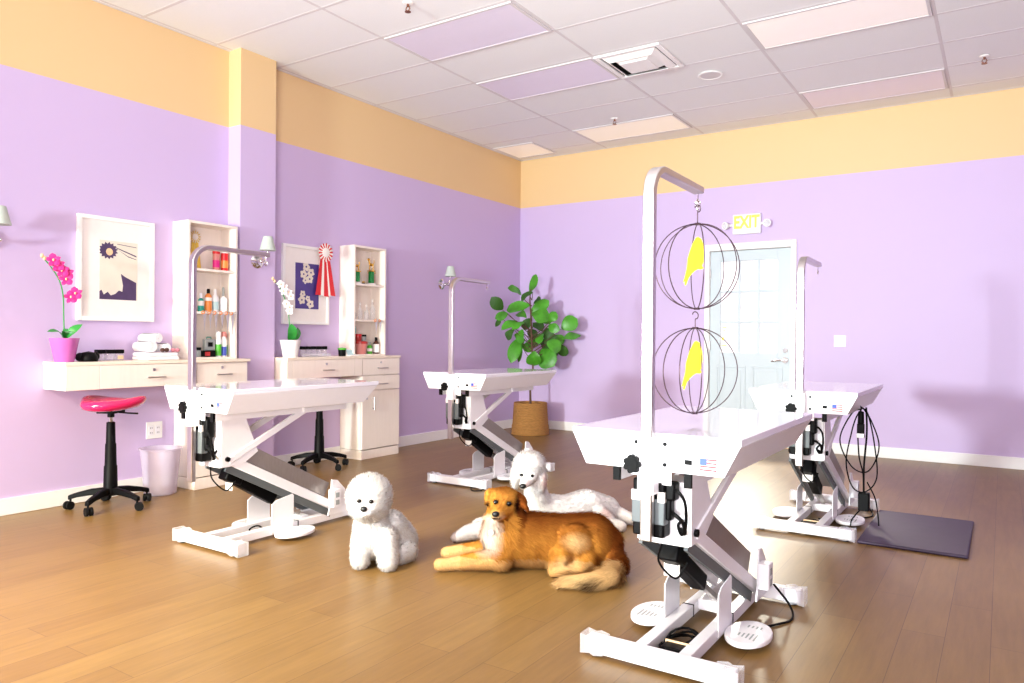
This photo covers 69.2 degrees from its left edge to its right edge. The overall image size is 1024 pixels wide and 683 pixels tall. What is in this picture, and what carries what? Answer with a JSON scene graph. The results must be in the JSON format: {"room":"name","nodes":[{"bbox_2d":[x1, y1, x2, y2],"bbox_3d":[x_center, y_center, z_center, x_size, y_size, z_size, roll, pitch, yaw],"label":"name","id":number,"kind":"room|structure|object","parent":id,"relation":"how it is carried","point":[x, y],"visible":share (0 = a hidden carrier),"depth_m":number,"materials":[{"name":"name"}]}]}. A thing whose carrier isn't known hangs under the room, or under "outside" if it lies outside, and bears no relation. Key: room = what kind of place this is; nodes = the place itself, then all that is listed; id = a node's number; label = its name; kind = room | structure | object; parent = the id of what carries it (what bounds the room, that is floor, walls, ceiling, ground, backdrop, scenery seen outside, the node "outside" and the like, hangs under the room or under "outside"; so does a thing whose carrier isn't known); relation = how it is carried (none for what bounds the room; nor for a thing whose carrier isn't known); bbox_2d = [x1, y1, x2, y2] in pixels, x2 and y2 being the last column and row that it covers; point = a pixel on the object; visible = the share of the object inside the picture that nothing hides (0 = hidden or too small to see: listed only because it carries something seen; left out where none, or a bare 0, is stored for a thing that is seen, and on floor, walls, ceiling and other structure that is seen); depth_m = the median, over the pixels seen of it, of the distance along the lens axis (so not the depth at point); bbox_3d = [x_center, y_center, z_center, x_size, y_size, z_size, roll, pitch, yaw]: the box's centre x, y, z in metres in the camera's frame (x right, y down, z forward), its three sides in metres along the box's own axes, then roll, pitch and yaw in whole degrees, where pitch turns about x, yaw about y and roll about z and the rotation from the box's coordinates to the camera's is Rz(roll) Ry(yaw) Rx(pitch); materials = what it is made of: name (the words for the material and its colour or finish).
{"room":"pet grooming salon","nodes":[
{"label":"pet grooming salon","id":0,"kind":"room"},
{"bbox_2d":[228,48,275,455],"bbox_3d":[-2.186,-0.636,6.239,0.155,3.514,0.351,1,0,33],"label":"pillar","id":1,"kind":"structure","parent":0,"point":[252,76],"depth_m":6.16,"materials":[{"name":"purple paint"}]},
{"bbox_2d":[250,236,275,267],"bbox_3d":[-2.044,-0.738,6.143,0.186,0.260,0.146,1,0,33],"label":"wall lamp","id":2,"kind":"object","parent":1,"relation":"attached to","point":[267,244],"visible":0.84,"depth_m":6.12,"materials":[{"name":"silver metal"}]},
{"bbox_2d":[0,0,520,498],"bbox_3d":[-3.255,-0.639,4.872,0.120,3.514,12.000,1,0,33],"label":"wall","id":3,"kind":"structure","parent":0,"point":[106,111],"depth_m":5.70,"materials":[{"name":"purple paint"}]},
{"bbox_2d":[0,205,11,241],"bbox_3d":[-3.224,-0.716,4.640,0.186,0.260,0.146,1,0,33],"label":"wall lamp","id":4,"kind":"object","parent":3,"relation":"attached to","point":[5,220],"visible":1,"depth_m":4.61,"materials":[{"name":"silver metal"}]},
{"bbox_2d":[76,213,154,321],"bbox_3d":[-2.848,-0.517,5.351,0.031,0.740,0.554,1,0,33],"label":"framed picture","id":5,"kind":"object","parent":3,"relation":"attached to","point":[115,257],"visible":1,"depth_m":5.33,"materials":[{"name":"white paint"}]},
{"bbox_2d":[99,240,137,300],"bbox_3d":[-2.839,-0.511,5.361,0.002,0.420,0.275,1,0,33],"label":"print","id":6,"kind":"object","parent":5,"relation":"attached to","point":[118,259],"depth_m":5.36,"materials":[{"name":"beige paper"}]},
{"bbox_2d":[43,363,187,390],"bbox_3d":[-2.737,0.239,5.259,0.328,0.163,0.932,1,0,33],"label":"desk","id":7,"kind":"object","parent":3,"relation":"attached to","point":[90,377],"visible":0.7,"depth_m":5.05,"materials":[{"name":"beige wood"}]},
{"bbox_2d":[43,358,250,365],"bbox_3d":[-2.618,0.147,5.464,0.305,0.022,1.412,1,0,33],"label":"countertop","id":8,"kind":"structure","parent":7,"relation":"on","point":[99,362],"depth_m":5.24,"materials":[{"name":"beige wood"}]},
{"bbox_2d":[40,253,81,361],"bbox_3d":[-2.954,-0.220,4.890,0.187,0.711,0.216,0,0,0],"label":"potted orchid","id":9,"kind":"object","parent":8,"relation":"on","point":[64,349],"visible":1,"depth_m":4.87,"materials":[{"name":"plant"}]},
{"bbox_2d":[75,351,99,361],"bbox_3d":[-2.880,0.101,5.040,0.128,0.070,0.120,0,0,-9],"label":"dock","id":10,"kind":"object","parent":8,"relation":"on","point":[88,356],"visible":1,"depth_m":5.00,"materials":[{"name":"black plastic"}]},
{"bbox_2d":[94,350,105,353],"bbox_3d":[-2.877,0.096,5.185,0.054,0.078,0.056,1,0,33],"label":"glass jar","id":11,"kind":"object","parent":8,"relation":"on","point":[98,351],"visible":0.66,"depth_m":5.17,"materials":[{"name":"clear glass"}]},
{"bbox_2d":[106,349,114,353],"bbox_3d":[-2.841,0.096,5.239,0.054,0.078,0.056,1,0,33],"label":"glass jar","id":12,"kind":"object","parent":8,"relation":"on","point":[110,351],"visible":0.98,"depth_m":5.22,"materials":[{"name":"clear glass"}]},
{"bbox_2d":[113,349,123,358],"bbox_3d":[-2.804,0.096,5.293,0.055,0.078,0.056,1,0,33],"label":"glass jar","id":13,"kind":"object","parent":8,"relation":"on","point":[117,351],"visible":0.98,"depth_m":5.28,"materials":[{"name":"clear glass"}]},
{"bbox_2d":[132,352,178,359],"bbox_3d":[-2.615,0.107,5.454,0.205,0.054,0.253,1,0,33],"label":"folded towel","id":14,"kind":"object","parent":8,"relation":"on","point":[136,355],"visible":1,"depth_m":5.38,"materials":[{"name":"white fabric"}]},
{"bbox_2d":[132,341,156,351],"bbox_3d":[-2.677,0.034,5.413,0.200,0.080,0.075,1,0,33],"label":"rolled towel","id":15,"kind":"object","parent":14,"relation":"on","point":[142,346],"visible":1,"depth_m":5.37,"materials":[{"name":"white fabric"}]},
{"bbox_2d":[138,333,162,342],"bbox_3d":[-2.659,-0.027,5.457,0.190,0.068,0.065,1,0,28],"label":"rolled towel","id":16,"kind":"object","parent":15,"relation":"on","point":[156,337],"visible":0.98,"depth_m":5.43,"materials":[{"name":"white fabric"}]},
{"bbox_2d":[155,343,170,351],"bbox_3d":[-2.616,0.043,5.506,0.200,0.065,0.061,1,0,33],"label":"rolled towel","id":17,"kind":"object","parent":14,"relation":"on","point":[159,345],"visible":0.56,"depth_m":5.46,"materials":[{"name":"white fabric"}]},
{"bbox_2d":[160,348,168,351],"bbox_3d":[-2.524,0.062,5.395,0.024,0.032,0.067,1,0,33],"label":"bow","id":18,"kind":"object","parent":14,"relation":"on","point":[161,349],"visible":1,"depth_m":5.39,"materials":[{"name":"brown fabric"}]},
{"bbox_2d":[171,348,179,351],"bbox_3d":[-2.486,0.064,5.484,0.024,0.030,0.067,1,0,33],"label":"bow","id":19,"kind":"object","parent":14,"relation":"on","point":[172,349],"visible":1,"depth_m":5.48,"materials":[{"name":"fabric"}]},
{"bbox_2d":[146,421,161,438],"bbox_3d":[-2.703,0.669,5.611,0.010,0.128,0.128,1,0,33],"label":"wall outlet","id":20,"kind":"object","parent":3,"relation":"attached to","point":[153,429],"visible":1,"depth_m":5.61,"materials":[{"name":"white paint"}]},
{"bbox_2d":[149,426,153,434],"bbox_3d":[-2.715,0.669,5.587,0.004,0.070,0.038,1,0,33],"label":"receptacle","id":21,"kind":"object","parent":20,"relation":"attached to","point":[151,428],"depth_m":5.59,"materials":[{"name":"white plastic"}]},
{"bbox_2d":[156,425,159,434],"bbox_3d":[-2.685,0.669,5.632,0.004,0.070,0.038,1,0,33],"label":"receptacle","id":22,"kind":"object","parent":20,"relation":"attached to","point":[157,426],"depth_m":5.63,"materials":[{"name":"white plastic"}]},
{"bbox_2d":[172,219,237,359],"bbox_3d":[-2.416,-0.394,5.855,0.200,1.060,0.435,1,0,33],"label":"wall shelf unit","id":23,"kind":"object","parent":3,"relation":"attached to","point":[211,233],"visible":0.78,"depth_m":5.92,"materials":[{"name":"beige wood"}]},
{"bbox_2d":[190,231,200,267],"bbox_3d":[-2.496,-0.723,5.854,0.018,0.304,0.105,1,0,33],"label":"ribbon","id":24,"kind":"object","parent":23,"relation":"attached to","point":[195,236],"visible":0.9,"depth_m":5.86,"materials":[{"name":"yellow fabric"}]},
{"bbox_2d":[196,347,200,356],"bbox_3d":[-2.441,0.083,5.772,0.047,0.075,0.046,1,0,33],"label":"jar","id":25,"kind":"object","parent":23,"relation":"on","point":[198,349],"visible":0.77,"depth_m":5.75,"materials":[{"name":"grey plastic"}]},
{"bbox_2d":[197,293,203,311],"bbox_3d":[-2.435,-0.306,5.810,0.049,0.150,0.048,1,0,33],"label":"spray bottle","id":26,"kind":"object","parent":23,"relation":"on","point":[200,303],"visible":0.88,"depth_m":5.79,"materials":[{"name":"teal plastic"}]},
{"bbox_2d":[204,289,211,311],"bbox_3d":[-2.399,-0.324,5.864,0.057,0.185,0.056,1,0,33],"label":"spray bottle","id":27,"kind":"object","parent":23,"relation":"on","point":[208,298],"visible":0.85,"depth_m":5.84,"materials":[{"name":"orange plastic"}]},
{"bbox_2d":[201,350,215,356],"bbox_3d":[-2.401,0.096,5.848,0.082,0.050,0.100,1,0,33],"label":"box","id":28,"kind":"object","parent":23,"relation":"on","point":[212,353],"visible":0.75,"depth_m":5.82,"materials":[{"name":"black plastic"}]},
{"bbox_2d":[202,337,214,350],"bbox_3d":[-2.392,0.017,5.859,0.043,0.108,0.090,1,0,33],"label":"case","id":29,"kind":"object","parent":28,"relation":"on","point":[207,344],"visible":1,"depth_m":5.84,"materials":[{"name":"grey plastic"}]},
{"bbox_2d":[212,289,218,311],"bbox_3d":[-2.364,-0.324,5.916,0.051,0.185,0.050,1,0,33],"label":"spray bottle","id":30,"kind":"object","parent":23,"relation":"on","point":[215,300],"visible":0.84,"depth_m":5.90,"materials":[{"name":"white plastic"}]},
{"bbox_2d":[212,251,219,269],"bbox_3d":[-2.356,-0.647,5.914,0.057,0.165,0.056,1,0,33],"label":"canister","id":31,"kind":"object","parent":23,"relation":"on","point":[216,255],"visible":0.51,"depth_m":5.89,"materials":[{"name":"plastic"}]},
{"bbox_2d":[215,332,221,356],"bbox_3d":[-2.342,0.021,5.920,0.049,0.200,0.048,1,0,33],"label":"spray can","id":32,"kind":"object","parent":23,"relation":"on","point":[218,346],"visible":0.99,"depth_m":5.90,"materials":[{"name":"green plastic"}]},
{"bbox_2d":[219,287,226,312],"bbox_3d":[-2.324,-0.334,5.977,0.060,0.205,0.059,1,0,33],"label":"spray bottle","id":33,"kind":"object","parent":23,"relation":"on","point":[223,300],"visible":0.9,"depth_m":5.96,"materials":[{"name":"grey plastic"}]},
{"bbox_2d":[221,332,226,356],"bbox_3d":[-2.314,0.021,5.962,0.045,0.200,0.044,1,0,33],"label":"spray can","id":34,"kind":"object","parent":23,"relation":"on","point":[223,334],"visible":1,"depth_m":5.94,"materials":[{"name":"plastic"}]},
{"bbox_2d":[220,252,228,270],"bbox_3d":[-2.314,-0.649,5.977,0.062,0.170,0.060,1,0,33],"label":"canister","id":35,"kind":"object","parent":23,"relation":"on","point":[224,256],"visible":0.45,"depth_m":5.95,"materials":[{"name":"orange plastic"}]},
{"bbox_3d":[-2.333,-0.220,5.800,0.010,0.012,0.375,1,0,33],"label":"rail","id":36,"kind":"object","parent":23,"relation":"attached to","visible":0},
{"bbox_2d":[201,310,207,330],"bbox_3d":[-2.370,-0.162,5.725,0.007,0.155,0.059,1,0,33],"label":"scissors","id":37,"kind":"object","parent":36,"relation":"hanging from","point":[204,313],"visible":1,"depth_m":5.72,"materials":[{"name":"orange metal"}]},
{"bbox_2d":[207,311,213,327],"bbox_3d":[-2.342,-0.172,5.767,0.007,0.135,0.059,1,0,33],"label":"scissors","id":38,"kind":"object","parent":36,"relation":"hanging from","point":[210,316],"visible":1,"depth_m":5.77,"materials":[{"name":"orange metal"}]},
{"bbox_2d":[213,311,218,326],"bbox_3d":[-2.315,-0.157,5.809,0.007,0.165,0.059,1,0,33],"label":"scissors","id":39,"kind":"object","parent":36,"relation":"hanging from","point":[215,314],"visible":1,"depth_m":5.81,"materials":[{"name":"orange metal"}]},
{"bbox_2d":[219,311,225,329],"bbox_3d":[-2.284,-0.167,5.855,0.007,0.145,0.059,1,0,33],"label":"scissors","id":40,"kind":"object","parent":36,"relation":"hanging from","point":[222,316],"visible":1,"depth_m":5.86,"materials":[{"name":"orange metal"}]},
{"bbox_2d":[225,311,230,332],"bbox_3d":[-2.257,-0.151,5.896,0.007,0.175,0.059,1,0,33],"label":"scissors","id":41,"kind":"object","parent":36,"relation":"hanging from","point":[227,314],"visible":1,"depth_m":5.89,"materials":[{"name":"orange metal"}]},
{"bbox_2d":[230,312,235,334],"bbox_3d":[-2.232,-0.146,5.934,0.007,0.185,0.059,1,0,33],"label":"scissors","id":42,"kind":"object","parent":36,"relation":"hanging from","point":[232,314],"visible":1,"depth_m":5.93,"materials":[{"name":"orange metal"}]},
{"bbox_2d":[0,419,512,515],"bbox_3d":[-3.148,1.064,4.800,0.169,0.110,12.000,1,0,33],"label":"baseboard","id":43,"kind":"structure","parent":3,"relation":"attached to","point":[31,502],"depth_m":5.46,"materials":[{"name":"white paint"}]},
{"bbox_2d":[281,243,328,324],"bbox_3d":[-1.888,-0.515,6.803,0.031,0.717,0.544,1,0,33],"label":"framed picture","id":44,"kind":"object","parent":3,"relation":"attached to","point":[300,264],"visible":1,"depth_m":6.77,"materials":[{"name":"white paint"}]},
{"bbox_2d":[295,262,318,308],"bbox_3d":[-1.879,-0.507,6.812,0.004,0.416,0.275,1,0,33],"label":"print","id":45,"kind":"object","parent":44,"relation":"attached to","point":[306,273],"depth_m":6.81,"materials":[{"name":"purple paper"}]},
{"bbox_2d":[315,243,334,296],"bbox_3d":[-1.746,-0.671,6.962,0.018,0.503,0.243,1,0,33],"label":"rosette","id":46,"kind":"object","parent":44,"relation":"hanging from","point":[325,286],"visible":1,"depth_m":6.96,"materials":[{"name":"red fabric"}]},
{"bbox_2d":[274,359,361,378],"bbox_3d":[-1.769,0.241,6.723,0.328,0.163,0.883,1,0,33],"label":"desk","id":47,"kind":"object","parent":3,"relation":"attached to","point":[283,369],"visible":0.8,"depth_m":6.56,"materials":[{"name":"beige wood"}]},
{"bbox_2d":[274,355,400,359],"bbox_3d":[-1.635,0.148,6.950,0.305,0.022,1.415,1,0,33],"label":"countertop","id":48,"kind":"structure","parent":47,"relation":"on","point":[377,356],"depth_m":6.77,"materials":[{"name":"beige wood"}]},
{"bbox_2d":[271,277,300,356],"bbox_3d":[-1.952,-0.205,6.396,0.181,0.684,0.291,1,0,33],"label":"potted orchid","id":49,"kind":"object","parent":48,"relation":"on","point":[290,347],"visible":1,"depth_m":6.38,"materials":[{"name":"plant"}]},
{"bbox_2d":[338,347,346,355],"bbox_3d":[-1.597,0.097,6.976,0.084,0.082,0.084,1,0,33],"label":"jar","id":50,"kind":"object","parent":48,"relation":"on","point":[341,351],"visible":0.9,"depth_m":6.95,"materials":[{"name":"black plastic"}]},
{"bbox_2d":[346,349,358,355],"bbox_3d":[-1.526,0.105,7.037,0.090,0.065,0.120,1,0,33],"label":"card holder","id":51,"kind":"object","parent":48,"relation":"on","point":[349,352],"visible":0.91,"depth_m":7.03,"materials":[{"name":"white plastic"}]},
{"bbox_2d":[339,244,385,355],"bbox_3d":[-1.464,-0.393,7.295,0.200,1.060,0.438,1,0,33],"label":"wall shelf unit","id":52,"kind":"object","parent":3,"relation":"attached to","point":[352,314],"visible":0.94,"depth_m":7.37,"materials":[{"name":"beige wood"}]},
{"bbox_2d":[356,262,360,283],"bbox_3d":[-1.505,-0.673,7.192,0.060,0.230,0.084,1,0,33],"label":"trophy","id":53,"kind":"object","parent":52,"relation":"on","point":[357,265],"visible":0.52,"depth_m":7.19,"materials":[{"name":"green metal"}]},
{"bbox_2d":[355,341,367,353],"bbox_3d":[-1.478,0.060,7.245,0.136,0.125,0.136,1,0,33],"label":"tub","id":54,"kind":"object","parent":52,"relation":"on","point":[360,346],"visible":0.87,"depth_m":7.20,"materials":[{"name":"plastic"}]},
{"bbox_2d":[355,334,361,340],"bbox_3d":[-1.494,-0.038,7.220,0.064,0.070,0.063,1,0,33],"label":"jar","id":55,"kind":"object","parent":54,"relation":"on","point":[358,337],"visible":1,"depth_m":7.19,"materials":[{"name":"red plastic"}]},
{"bbox_2d":[367,342,371,353],"bbox_3d":[-1.406,0.062,7.336,0.053,0.120,0.052,1,0,33],"label":"bottle","id":56,"kind":"object","parent":52,"relation":"on","point":[369,347],"visible":1,"depth_m":7.32,"materials":[{"name":"green plastic"}]},
{"bbox_2d":[367,258,375,284],"bbox_3d":[-1.398,-0.690,7.354,0.060,0.264,0.097,1,0,33],"label":"trophy","id":57,"kind":"object","parent":52,"relation":"on","point":[370,272],"visible":0.98,"depth_m":7.34,"materials":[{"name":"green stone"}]},
{"bbox_2d":[373,337,378,353],"bbox_3d":[-1.357,0.040,7.411,0.065,0.165,0.064,1,0,33],"label":"bottle","id":58,"kind":"object","parent":52,"relation":"on","point":[375,343],"visible":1,"depth_m":7.38,"materials":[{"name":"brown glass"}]},
{"bbox_2d":[438,266,455,288],"bbox_3d":[-0.723,-0.722,8.423,0.186,0.260,0.146,1,0,33],"label":"wall lamp","id":59,"kind":"object","parent":3,"relation":"attached to","point":[450,272],"visible":1,"depth_m":8.40,"materials":[{"name":"silver metal"}]},
{"bbox_2d":[0,428,1023,682],"bbox_3d":[0.233,1.208,2.636,8.440,0.100,12.120,1,0,33],"label":"floor","id":60,"kind":"structure","parent":0,"point":[111,595],"depth_m":3.34,"materials":[{"name":"brown wood"}]},
{"bbox_2d":[63,395,151,516],"bbox_3d":[-2.711,0.746,5.001,0.540,0.752,0.524,0,0,3],"label":"stool","id":61,"kind":"object","parent":60,"relation":"on","point":[99,404],"visible":1,"depth_m":4.98,"materials":[{"name":"pink plastic"}]},
{"bbox_2d":[173,362,246,489],"bbox_3d":[-2.360,0.640,5.849,0.313,0.963,0.458,1,0,33],"label":"base cabinet","id":62,"kind":"object","parent":60,"relation":"on","point":[208,372],"visible":0.38,"depth_m":5.70,"materials":[{"name":"beige wood"}]},
{"bbox_2d":[165,245,378,556],"bbox_3d":[-1.415,0.306,4.417,0.614,1.660,1.143,1,0,33],"label":"table","id":63,"kind":"object","parent":60,"relation":"on","point":[223,442],"visible":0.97,"depth_m":4.17,"materials":[{"name":"metal"}]},
{"bbox_2d":[287,411,348,470],"bbox_3d":[-1.694,0.747,6.600,0.524,0.752,0.540,1,0,37],"label":"stool","id":64,"kind":"object","parent":60,"relation":"on","point":[318,454],"visible":0.7,"depth_m":6.58,"materials":[{"name":"black plastic"}]},
{"bbox_2d":[340,358,399,459],"bbox_3d":[-1.384,0.641,7.314,0.325,0.963,0.520,1,0,33],"label":"base cabinet","id":65,"kind":"object","parent":60,"relation":"on","point":[369,428],"visible":0.88,"depth_m":7.18,"materials":[{"name":"beige wood"}]},
{"bbox_2d":[344,471,419,572],"bbox_3d":[-0.679,0.902,3.854,0.358,0.483,0.454,1,0,26],"label":"bichon","id":66,"kind":"object","parent":60,"relation":"on","point":[381,533],"visible":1,"depth_m":3.73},
{"bbox_2d":[423,277,556,491],"bbox_3d":[-0.176,0.318,6.199,0.614,1.641,1.143,1,0,33],"label":"table","id":67,"kind":"object","parent":60,"relation":"on","point":[466,414],"visible":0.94,"depth_m":5.91,"materials":[{"name":"metal"}]},
{"bbox_2d":[434,486,632,592],"bbox_3d":[0.102,0.942,3.679,0.999,0.418,0.602,0,0,3],"label":"dog","id":68,"kind":"object","parent":60,"relation":"on","point":[573,548],"visible":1,"depth_m":3.67},
{"bbox_2d":[490,274,580,435],"bbox_3d":[0.286,0.149,9.081,1.070,1.959,0.475,1,0,10],"label":"fig","id":69,"kind":"object","parent":60,"relation":"on","point":[530,418],"visible":0.97,"depth_m":9.04,"materials":[{"name":"plant"}]},
{"bbox_2d":[450,449,632,542],"bbox_3d":[0.213,0.886,4.474,1.243,0.522,0.433,0,0,-26],"label":"poodle","id":70,"kind":"object","parent":60,"relation":"on","point":[528,472],"visible":0.53,"depth_m":4.35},
{"bbox_2d":[573,166,812,682],"bbox_3d":[0.757,0.276,2.969,0.614,1.770,1.143,1,0,33],"label":"table","id":71,"kind":"object","parent":60,"relation":"on","point":[673,518],"visible":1,"depth_m":2.65,"materials":[{"name":"metal"}]},
{"bbox_2d":[656,205,739,309],"bbox_3d":[0.726,-0.331,2.912,0.331,0.413,0.316,1,0,33],"label":"wire sphere","id":72,"kind":"object","parent":71,"relation":"hanging from","point":[696,257],"visible":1,"depth_m":2.91,"materials":[{"name":"brown metal"}]},
{"bbox_2d":[655,311,737,413],"bbox_3d":[0.715,0.083,2.901,0.330,0.402,0.229,0,0,-42],"label":"wire sphere","id":73,"kind":"object","parent":72,"relation":"hanging from","point":[695,357],"visible":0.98,"depth_m":2.90,"materials":[{"name":"brown metal"}]},
{"bbox_2d":[749,256,882,541],"bbox_3d":[1.990,0.327,4.816,0.614,1.672,1.143,1,0,33],"label":"table","id":74,"kind":"object","parent":60,"relation":"on","point":[812,452],"visible":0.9,"depth_m":4.50,"materials":[{"name":"metal"}]},
{"bbox_2d":[839,406,879,525],"bbox_3d":[2.140,0.761,4.573,0.245,0.749,0.073,1,0,15],"label":"cable","id":75,"kind":"object","parent":74,"relation":"hanging from","point":[863,497],"visible":0.96,"depth_m":4.57,"materials":[{"name":"black plastic"}]},
{"bbox_2d":[857,510,973,558],"bbox_3d":[2.476,1.158,4.523,0.550,0.020,0.940,1,0,33],"label":"floor mat","id":76,"kind":"object","parent":60,"relation":"on","point":[950,537],"visible":1,"depth_m":4.42,"materials":[{"name":"grey rubber"}]},
{"bbox_2d":[511,401,548,435],"bbox_3d":[0.224,0.936,9.092,0.470,0.385,0.470,0,0,0],"label":"basket","id":77,"kind":"object","parent":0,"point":[530,418],"depth_m":8.91,"materials":[{"name":"brown wicker"}]},
{"bbox_2d":[97,0,1023,160],"bbox_3d":[0.264,-2.396,2.620,8.440,0.080,12.120,1,0,33],"label":"ceiling","id":78,"kind":"structure","parent":0,"point":[319,32],"depth_m":6.16,"materials":[{"name":"tile"}]},
{"bbox_2d":[402,0,412,12],"bbox_3d":[-0.730,-2.343,5.207,0.076,0.065,0.076,1,0,33],"label":"sprinkler","id":79,"kind":"object","parent":78,"relation":"attached to","point":[407,3],"visible":1,"depth_m":5.20,"materials":[{"name":"white paint"}]},
{"bbox_2d":[384,1,551,61],"bbox_3d":[-0.348,-2.369,5.735,1.189,0.010,0.580,1,0,33],"label":"recessed light","id":80,"kind":"object","parent":78,"relation":"in","point":[503,23],"visible":1,"depth_m":5.70,"materials":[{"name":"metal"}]},
{"bbox_2d":[493,142,555,158],"bbox_3d":[0.161,-2.380,9.257,0.570,0.010,0.570,1,0,33],"label":"recessed light","id":81,"kind":"object","parent":78,"relation":"in","point":[529,149],"visible":1,"depth_m":9.24,"materials":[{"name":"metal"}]},
{"bbox_2d":[476,57,620,100],"bbox_3d":[0.325,-2.367,6.752,1.189,0.010,0.580,1,0,33],"label":"recessed light","id":82,"kind":"object","parent":78,"relation":"in","point":[583,72],"visible":1,"depth_m":6.72,"materials":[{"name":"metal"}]},
{"bbox_2d":[92,0,1023,160],"bbox_3d":[0.230,-2.354,2.570,8.200,0.004,12.000,1,0,33],"label":"ceiling grid","id":83,"kind":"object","parent":78,"relation":"attached to","point":[724,4],"depth_m":6.26,"materials":[{"name":"metal"}]},
{"bbox_2d":[572,114,691,142],"bbox_3d":[1.333,-2.366,8.278,1.189,0.010,0.580,1,0,33],"label":"recessed light","id":84,"kind":"object","parent":78,"relation":"in","point":[670,122],"visible":1,"depth_m":8.25,"materials":[{"name":"plastic"}]},
{"bbox_2d":[593,42,684,78],"bbox_3d":[1.073,-2.340,6.257,0.580,0.048,0.580,1,0,33],"label":"ceiling vent","id":85,"kind":"object","parent":78,"relation":"in","point":[650,58],"visible":1,"depth_m":6.18,"materials":[{"name":"white metal"}]},
{"bbox_2d":[698,70,722,79],"bbox_3d":[1.754,-2.353,6.562,0.220,0.014,0.220,1,0,33],"label":"ceiling speaker","id":86,"kind":"object","parent":78,"relation":"attached to","point":[707,75],"visible":1,"depth_m":6.56,"materials":[{"name":"white paint"}]},
{"bbox_2d":[700,72,720,78],"bbox_3d":[1.754,-2.353,6.562,0.176,0.010,0.176,1,0,33],"label":"grille","id":87,"kind":"object","parent":86,"relation":"attached to","point":[704,75],"depth_m":6.56,"materials":[{"name":"metal"}]},
{"bbox_2d":[742,0,932,49],"bbox_3d":[2.359,-2.344,5.407,1.189,0.010,0.580,1,0,33],"label":"recessed light","id":88,"kind":"object","parent":78,"relation":"in","point":[845,16],"visible":1,"depth_m":5.41,"materials":[{"name":"plastic"}]},
{"bbox_2d":[799,68,947,109],"bbox_3d":[3.367,-2.343,6.933,1.189,0.010,0.580,1,0,33],"label":"recessed light","id":89,"kind":"object","parent":78,"relation":"in","point":[932,80],"visible":1,"depth_m":6.90,"materials":[{"name":"plastic"}]},
{"bbox_2d":[979,54,989,64],"bbox_3d":[3.872,-2.308,6.085,0.076,0.065,0.076,1,0,33],"label":"sprinkler","id":90,"kind":"object","parent":78,"relation":"attached to","point":[984,56],"visible":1,"depth_m":6.08,"materials":[{"name":"white paint"}]},
{"bbox_2d":[519,87,1023,457],"bbox_3d":[3.557,-0.594,7.634,8.440,3.514,0.120,1,0,33],"label":"wall","id":91,"kind":"structure","parent":0,"point":[912,215],"depth_m":7.62,"materials":[{"name":"purple paint"}]},
{"bbox_2d":[722,213,770,234],"bbox_3d":[2.572,-1.293,8.153,0.539,0.220,0.098,1,0,33],"label":"exit sign","id":92,"kind":"object","parent":91,"relation":"attached to","point":[752,223],"visible":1,"depth_m":8.15,"materials":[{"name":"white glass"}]},
{"bbox_2d":[722,222,732,229],"bbox_3d":[2.403,-1.284,8.271,0.102,0.087,0.086,0,0,-20],"label":"lamp","id":93,"kind":"object","parent":92,"relation":"attached to","point":[725,225],"depth_m":8.25,"materials":[{"name":"white glass"}]},
{"bbox_2d":[760,219,770,226],"bbox_3d":[2.747,-1.280,8.044,0.086,0.087,0.102,0,0,-3],"label":"lamp","id":94,"kind":"object","parent":92,"relation":"attached to","point":[767,222],"depth_m":8.00,"materials":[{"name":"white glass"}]},
{"bbox_2d":[703,239,796,447],"bbox_3d":[2.631,0.030,8.218,0.998,2.245,0.165,1,0,33],"label":"door","id":95,"kind":"structure","parent":91,"relation":"in","point":[757,369],"depth_m":8.21,"materials":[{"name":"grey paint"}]},
{"bbox_2d":[548,420,1023,469],"bbox_3d":[3.506,1.108,7.585,8.200,0.110,0.014,1,0,33],"label":"baseboard","id":96,"kind":"structure","parent":91,"relation":"attached to","point":[884,452],"depth_m":7.23,"materials":[{"name":"white paint"}]},
{"bbox_2d":[834,335,845,346],"bbox_3d":[3.386,-0.004,7.667,0.116,0.120,0.012,1,0,33],"label":"light switch","id":97,"kind":"object","parent":91,"relation":"attached to","point":[839,340],"visible":1,"depth_m":7.67,"materials":[{"name":"white paint"}]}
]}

